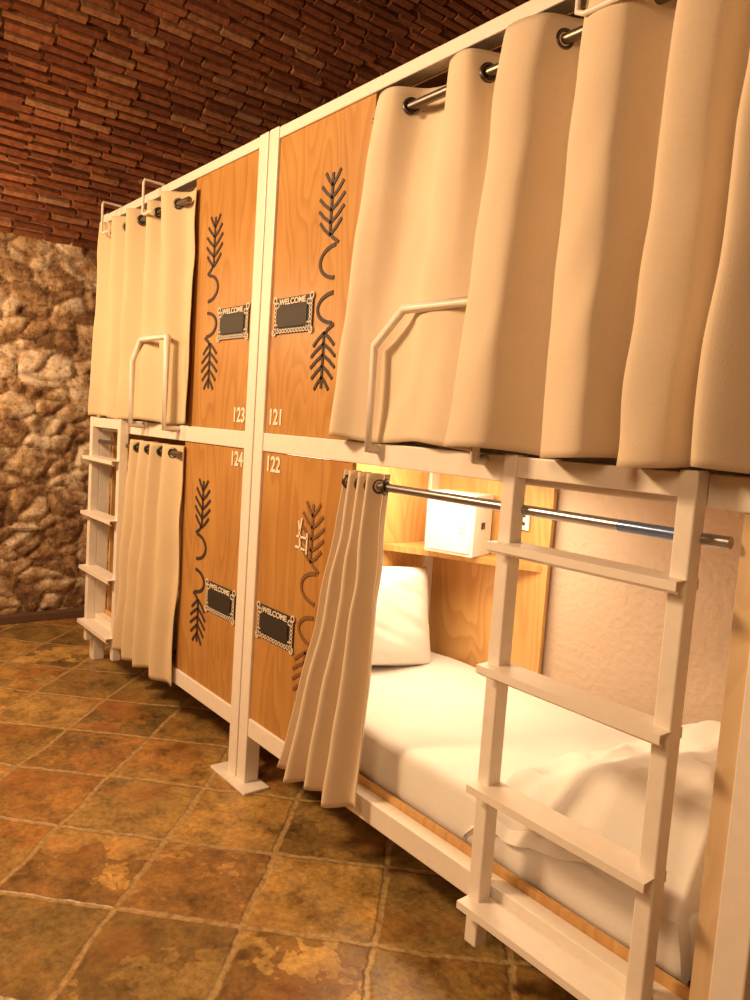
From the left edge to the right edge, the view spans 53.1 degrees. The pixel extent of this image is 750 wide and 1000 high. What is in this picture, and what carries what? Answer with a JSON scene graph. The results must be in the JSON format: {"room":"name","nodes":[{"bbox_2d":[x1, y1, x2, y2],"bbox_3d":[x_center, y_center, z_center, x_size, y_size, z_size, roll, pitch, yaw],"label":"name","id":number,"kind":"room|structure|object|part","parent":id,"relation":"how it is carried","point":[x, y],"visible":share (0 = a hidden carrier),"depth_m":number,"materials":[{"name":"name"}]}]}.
{"room":"dormitory","nodes":[
{"label":"dormitory","id":0,"kind":"room"},
{"bbox_2d":[0,232,112,614],"bbox_3d":[-2.975,-0.730,4.691,6.200,3.200,0.121,-1,7,-39],"label":"wall","id":1,"kind":"structure","parent":0,"point":[48,289],"depth_m":5.25,"materials":[{"name":"stone"}]},
{"bbox_2d":[0,605,106,624],"bbox_3d":[-3.064,0.835,4.819,6.200,0.055,0.085,-1,7,-39],"label":"baseboard","id":2,"kind":"structure","parent":1,"relation":"attached to","point":[24,617],"depth_m":5.34,"materials":[{"name":"brown wood"}]},
{"bbox_2d":[0,0,482,241],"bbox_3d":[-0.493,-1.942,1.617,6.400,1.403,7.819,-1,7,-39],"label":"ceiling","id":3,"kind":"structure","parent":0,"point":[79,1],"depth_m":4.40,"materials":[{"name":"brown brick"}]},
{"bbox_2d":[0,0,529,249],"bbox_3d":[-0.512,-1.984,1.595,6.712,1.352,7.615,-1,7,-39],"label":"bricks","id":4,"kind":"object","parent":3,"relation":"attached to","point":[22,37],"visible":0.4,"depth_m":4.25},
{"bbox_2d":[0,617,577,999],"bbox_3d":[-0.716,1.348,1.930,6.600,0.100,7.960,-1,7,-39],"label":"floor","id":5,"kind":"structure","parent":0,"point":[131,868],"depth_m":2.52,"materials":[{"name":"tile"}]},
{"bbox_2d":[89,132,269,780],"bbox_3d":[-0.734,-0.247,4.069,1.112,2.662,1.870,-1,7,-39],"label":"bunk bed","id":6,"kind":"object","parent":5,"relation":"on","point":[217,436],"visible":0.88,"depth_m":3.33,"materials":[{"name":"white paint"}]},
{"bbox_3d":[-1.627,-0.343,4.497,0.067,2.650,0.070,-1,7,-39],"label":"post","id":7,"kind":"part","parent":6,"relation":"part of","materials":[{"name":"white paint"}]},
{"bbox_2d":[77,416,128,660],"bbox_3d":[-1.571,0.203,4.313,0.094,1.348,0.492,-1,7,-39],"label":"ladder","id":8,"kind":"object","parent":6,"relation":"attached to","point":[92,626],"visible":0.93,"depth_m":4.30,"materials":[{"name":"white paint"}]},
{"bbox_3d":[-1.697,0.177,4.498,0.048,1.348,0.042,-1,7,-39],"label":"rail","id":9,"kind":"part","parent":8,"relation":"part of","materials":[{"name":"white paint"}]},
{"bbox_3d":[-1.415,0.229,4.151,0.048,1.348,0.042,-1,7,-39],"label":"rail","id":10,"kind":"part","parent":8,"relation":"part of","materials":[{"name":"white paint"}]},
{"bbox_2d":[98,439,184,685],"bbox_3d":[-1.315,0.261,4.030,0.127,1.168,1.162,-1,7,-39],"label":"curtain","id":11,"kind":"object","parent":6,"relation":"hanging from","point":[149,551],"visible":0.99,"depth_m":3.79,"materials":[{"name":"beige fabric"}]},
{"bbox_3d":[-1.276,-0.282,4.006,0.027,0.027,1.120,-1,7,-39],"label":"rod","id":12,"kind":"part","parent":11,"relation":"part of","materials":[{"name":"metal"}]},
{"bbox_2d":[88,187,196,423],"bbox_3d":[-1.247,-0.955,3.908,0.118,1.084,1.242,-1,7,-40],"label":"curtain","id":13,"kind":"object","parent":6,"relation":"hanging from","point":[145,264],"visible":0.98,"depth_m":3.78,"materials":[{"name":"beige fabric"}]},
{"bbox_3d":[-1.208,-1.437,3.862,0.027,0.027,1.160,-1,7,-39],"label":"rod","id":14,"kind":"part","parent":13,"relation":"part of","materials":[{"name":"metal"}]},
{"bbox_3d":[-1.093,-0.579,3.721,0.102,0.462,0.454,-1,7,-39],"label":"guard rail","id":15,"kind":"part","parent":6,"relation":"part of","materials":[{"name":"white paint"}]},
{"bbox_2d":[133,406,186,424],"bbox_3d":[-0.655,-0.417,4.088,0.902,0.144,1.700,-1,7,-39],"label":"mattress","id":16,"kind":"object","parent":6,"relation":"on","point":[186,406],"visible":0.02,"depth_m":4.06,"materials":[{"name":"white fabric"}]},
{"bbox_3d":[-1.139,0.826,3.904,0.053,0.077,1.726,-1,7,-39],"label":"rail","id":17,"kind":"part","parent":6,"relation":"part of","materials":[{"name":"white paint"}]},
{"bbox_3d":[-1.224,-0.455,4.746,0.865,2.320,0.020,-1,7,-39],"label":"panel","id":18,"kind":"part","parent":6,"relation":"part of","materials":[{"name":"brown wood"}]},
{"bbox_3d":[-1.059,-0.349,3.792,0.053,0.073,1.726,-1,7,-39],"label":"rail","id":19,"kind":"part","parent":6,"relation":"part of","materials":[{"name":"white paint"}]},
{"bbox_2d":[172,583,178,653],"bbox_3d":[-0.730,0.700,4.195,0.897,0.205,1.700,-1,7,-39],"label":"mattress","id":20,"kind":"object","parent":6,"relation":"on","point":[174,642],"visible":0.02,"depth_m":3.87,"materials":[{"name":"white fabric"}]},
{"bbox_3d":[-0.979,-1.531,3.679,0.053,0.043,1.726,-1,7,-39],"label":"rail","id":21,"kind":"part","parent":6,"relation":"part of","materials":[{"name":"white paint"}]},
{"bbox_3d":[-0.749,0.304,3.402,0.018,1.105,0.586,-1,7,-39],"label":"panel","id":22,"kind":"part","parent":6,"relation":"part of","materials":[{"name":"brown wood"}]},
{"bbox_2d":[204,579,235,624],"bbox_3d":[-0.683,0.445,3.300,0.009,0.151,0.282,-1,7,-39],"label":"welcome sign","id":23,"kind":"object","parent":6,"relation":"attached to","point":[221,601],"visible":1,"depth_m":3.28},
{"bbox_3d":[-0.669,-0.881,3.289,0.018,1.130,0.586,-1,7,-39],"label":"panel","id":24,"kind":"part","parent":6,"relation":"part of","materials":[{"name":"brown wood"}]},
{"bbox_3d":[-0.626,1.172,3.254,0.120,0.012,0.150,-1,7,-39],"label":"foot plate","id":25,"kind":"part","parent":6,"relation":"part of","materials":[{"name":"white paint"}]},
{"bbox_2d":[216,302,249,341],"bbox_3d":[-0.605,-0.753,3.189,0.009,0.151,0.282,-1,7,-39],"label":"welcome sign","id":26,"kind":"object","parent":6,"relation":"attached to","point":[233,322],"visible":1,"depth_m":3.17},
{"bbox_3d":[-0.502,-0.134,3.112,0.067,2.650,0.070,-1,7,-39],"label":"post","id":27,"kind":"part","parent":6,"relation":"part of","materials":[{"name":"white paint"}]},
{"bbox_2d":[227,0,749,999],"bbox_3d":[0.509,-0.017,2.538,1.112,2.662,2.100,-1,7,-39],"label":"bunk bed","id":28,"kind":"object","parent":5,"relation":"on","point":[317,162],"visible":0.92,"depth_m":2.67,"materials":[{"name":"white paint"}]},
{"bbox_3d":[-0.532,1.189,3.139,0.120,0.012,0.150,-1,7,-39],"label":"foot plate","id":29,"kind":"part","parent":28,"relation":"part of","materials":[{"name":"white paint"}]},
{"bbox_3d":[-0.453,-0.125,3.052,0.067,2.650,0.070,-1,7,-39],"label":"post","id":30,"kind":"part","parent":28,"relation":"part of","materials":[{"name":"white paint"}]},
{"bbox_2d":[255,601,294,653],"bbox_3d":[-0.395,0.498,2.945,0.009,0.151,0.282,-1,7,-39],"label":"welcome sign","id":31,"kind":"object","parent":28,"relation":"attached to","point":[274,626],"visible":1,"depth_m":2.93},
{"bbox_2d":[272,291,314,336],"bbox_3d":[-0.311,-0.698,2.827,0.009,0.151,0.282,-1,7,-39],"label":"welcome sign","id":32,"kind":"object","parent":28,"relation":"attached to","point":[294,314],"visible":1,"depth_m":2.81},
{"bbox_2d":[295,518,307,554],"bbox_3d":[-0.272,0.133,2.790,0.003,0.131,0.079,-1,7,-39],"label":"chalk mark","id":33,"kind":"object","parent":28,"relation":"attached to","point":[299,523],"visible":1,"depth_m":2.79,"materials":[{"name":"white paint"}]},
{"bbox_3d":[-0.290,0.389,2.837,0.018,1.105,0.586,-1,7,-39],"label":"panel","id":34,"kind":"part","parent":28,"relation":"part of","materials":[{"name":"brown wood"}]},
{"bbox_3d":[-0.209,-0.796,2.724,0.018,1.130,0.586,-1,7,-39],"label":"panel","id":35,"kind":"part","parent":28,"relation":"part of","materials":[{"name":"brown wood"}]},
{"bbox_3d":[-0.074,-0.242,3.331,0.865,2.320,0.015,-1,7,-39],"label":"panel","id":36,"kind":"part","parent":28,"relation":"part of","materials":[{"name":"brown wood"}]},
{"bbox_3d":[0.151,-0.351,2.217,0.067,0.463,0.504,-1,7,-39],"label":"guard rail","id":37,"kind":"part","parent":28,"relation":"part of","materials":[{"name":"white paint"}]},
{"bbox_3d":[0.278,-0.132,3.645,0.066,2.650,0.070,-1,7,-39],"label":"post","id":38,"kind":"part","parent":28,"relation":"part of","materials":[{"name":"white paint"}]},
{"bbox_3d":[0.267,-1.300,2.146,0.053,0.043,1.956,-1,7,-39],"label":"rail","id":39,"kind":"part","parent":28,"relation":"part of","materials":[{"name":"white paint"}]},
{"bbox_2d":[383,541,540,572],"bbox_3d":[0.366,0.254,3.312,0.317,0.028,0.670,-1,7,-39],"label":"corner shelf","id":40,"kind":"object","parent":28,"relation":"attached to","point":[405,547],"visible":0.57,"depth_m":3.36,"materials":[{"name":"brown wood"}]},
{"bbox_2d":[424,489,493,557],"bbox_3d":[0.375,0.100,3.343,0.246,0.270,0.179,8,7,35],"label":"box","id":41,"kind":"object","parent":40,"relation":"on","point":[451,528],"visible":0.88,"depth_m":3.27,"materials":[{"name":"white plastic"}]},
{"bbox_3d":[0.325,0.103,3.277,0.210,0.240,0.005,8,7,35],"label":"door","id":42,"kind":"part","parent":41,"relation":"part of","materials":[{"name":"plastic"}]},
{"bbox_3d":[0.107,1.056,2.371,0.053,0.077,1.956,-1,7,-39],"label":"rail","id":43,"kind":"part","parent":28,"relation":"part of","materials":[{"name":"white paint"}]},
{"bbox_3d":[0.496,0.427,3.425,0.020,1.050,0.700,-1,7,-39],"label":"wood panel","id":44,"kind":"part","parent":28,"relation":"part of","materials":[{"name":"brown wood"}]},
{"bbox_2d":[277,470,733,809],"bbox_3d":[0.185,0.521,2.146,0.154,1.127,1.516,-1,7,-39],"label":"curtain","id":45,"kind":"object","parent":28,"relation":"hanging from","point":[323,744],"visible":1,"depth_m":2.49,"materials":[{"name":"fabric"}]},
{"bbox_3d":[0.318,0.012,2.050,0.027,0.027,1.320,-1,7,-39],"label":"rod","id":46,"kind":"part","parent":45,"relation":"part of","materials":[{"name":"metal"}]},
{"bbox_3d":[0.187,-0.119,2.259,0.053,0.073,1.956,-1,7,-39],"label":"rail","id":47,"kind":"part","parent":28,"relation":"part of","materials":[{"name":"white paint"}]},
{"bbox_2d":[522,515,530,530],"bbox_3d":[0.636,0.084,3.221,0.012,0.090,0.070,-1,7,-39],"label":"power outlet","id":48,"kind":"object","parent":28,"relation":"attached to","point":[526,519],"visible":0.29,"depth_m":3.20,"materials":[{"name":"plastic"}]},
{"bbox_2d":[359,651,698,980],"bbox_3d":[0.475,0.923,2.711,0.900,0.205,1.880,-1,7,-39],"label":"mattress","id":49,"kind":"object","parent":28,"relation":"on","point":[423,728],"visible":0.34,"depth_m":2.53,"materials":[{"name":"white fabric"}]},
{"bbox_2d":[372,566,430,665],"bbox_3d":[-0.011,0.504,3.307,0.680,0.502,0.260,0,7,-34],"label":"pillow","id":50,"kind":"object","parent":49,"relation":"on","point":[401,633],"visible":0.49,"depth_m":3.30,"materials":[{"name":"white fabric"}]},
{"bbox_2d":[463,720,720,985],"bbox_3d":[0.831,0.901,2.244,0.885,0.454,0.710,-1,7,-39],"label":"duvet","id":51,"kind":"object","parent":49,"relation":"on","point":[602,791],"visible":0.59,"depth_m":1.94,"materials":[{"name":"white fabric"}]},
{"bbox_2d":[329,0,749,473],"bbox_3d":[0.338,-0.659,1.932,0.210,1.083,1.466,-1,7,-39],"label":"curtain","id":52,"kind":"object","parent":28,"relation":"hanging from","point":[584,184],"visible":0.99,"depth_m":1.69,"materials":[{"name":"fabric"}]},
{"bbox_3d":[0.418,-1.139,1.900,0.027,0.027,1.330,-1,7,-39],"label":"rod","id":53,"kind":"part","parent":52,"relation":"part of","materials":[{"name":"metal"}]},
{"bbox_2d":[385,441,749,476],"bbox_3d":[0.551,-0.194,2.604,0.898,0.145,1.880,-1,7,-39],"label":"mattress","id":54,"kind":"object","parent":28,"relation":"on","point":[409,443],"visible":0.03,"depth_m":1.93,"materials":[{"name":"white fabric"}]},
{"bbox_2d":[456,454,708,999],"bbox_3d":[0.460,0.579,1.813,0.094,1.348,0.527,-1,7,-39],"label":"ladder","id":55,"kind":"object","parent":28,"relation":"attached to","point":[646,873],"visible":1,"depth_m":1.75,"materials":[{"name":"white paint"}]},
{"bbox_3d":[0.323,0.551,2.012,0.048,1.348,0.042,-1,7,-39],"label":"rail","id":56,"kind":"part","parent":55,"relation":"part of","materials":[{"name":"white paint"}]},
{"bbox_3d":[0.626,0.607,1.638,0.048,1.348,0.042,-1,7,-39],"label":"rail","id":57,"kind":"part","parent":55,"relation":"part of","materials":[{"name":"white paint"}]},
{"bbox_3d":[1.089,0.575,1.858,0.925,1.106,0.043,-1,7,-39],"label":"panel","id":58,"kind":"part","parent":28,"relation":"part of","materials":[{"name":"brown wood"}]},
{"bbox_3d":[0.816,0.110,1.490,0.067,2.650,0.070,-1,7,-39],"label":"post","id":59,"kind":"part","parent":28,"relation":"part of","materials":[{"name":"white paint"}]},
{"bbox_2d":[541,489,744,724],"bbox_3d":[1.214,0.048,2.680,0.120,2.600,6.600,-1,7,-39],"label":"wall","id":60,"kind":"structure","parent":0,"point":[603,637],"depth_m":2.87,"materials":[{"name":"beige paint"}]}
]}

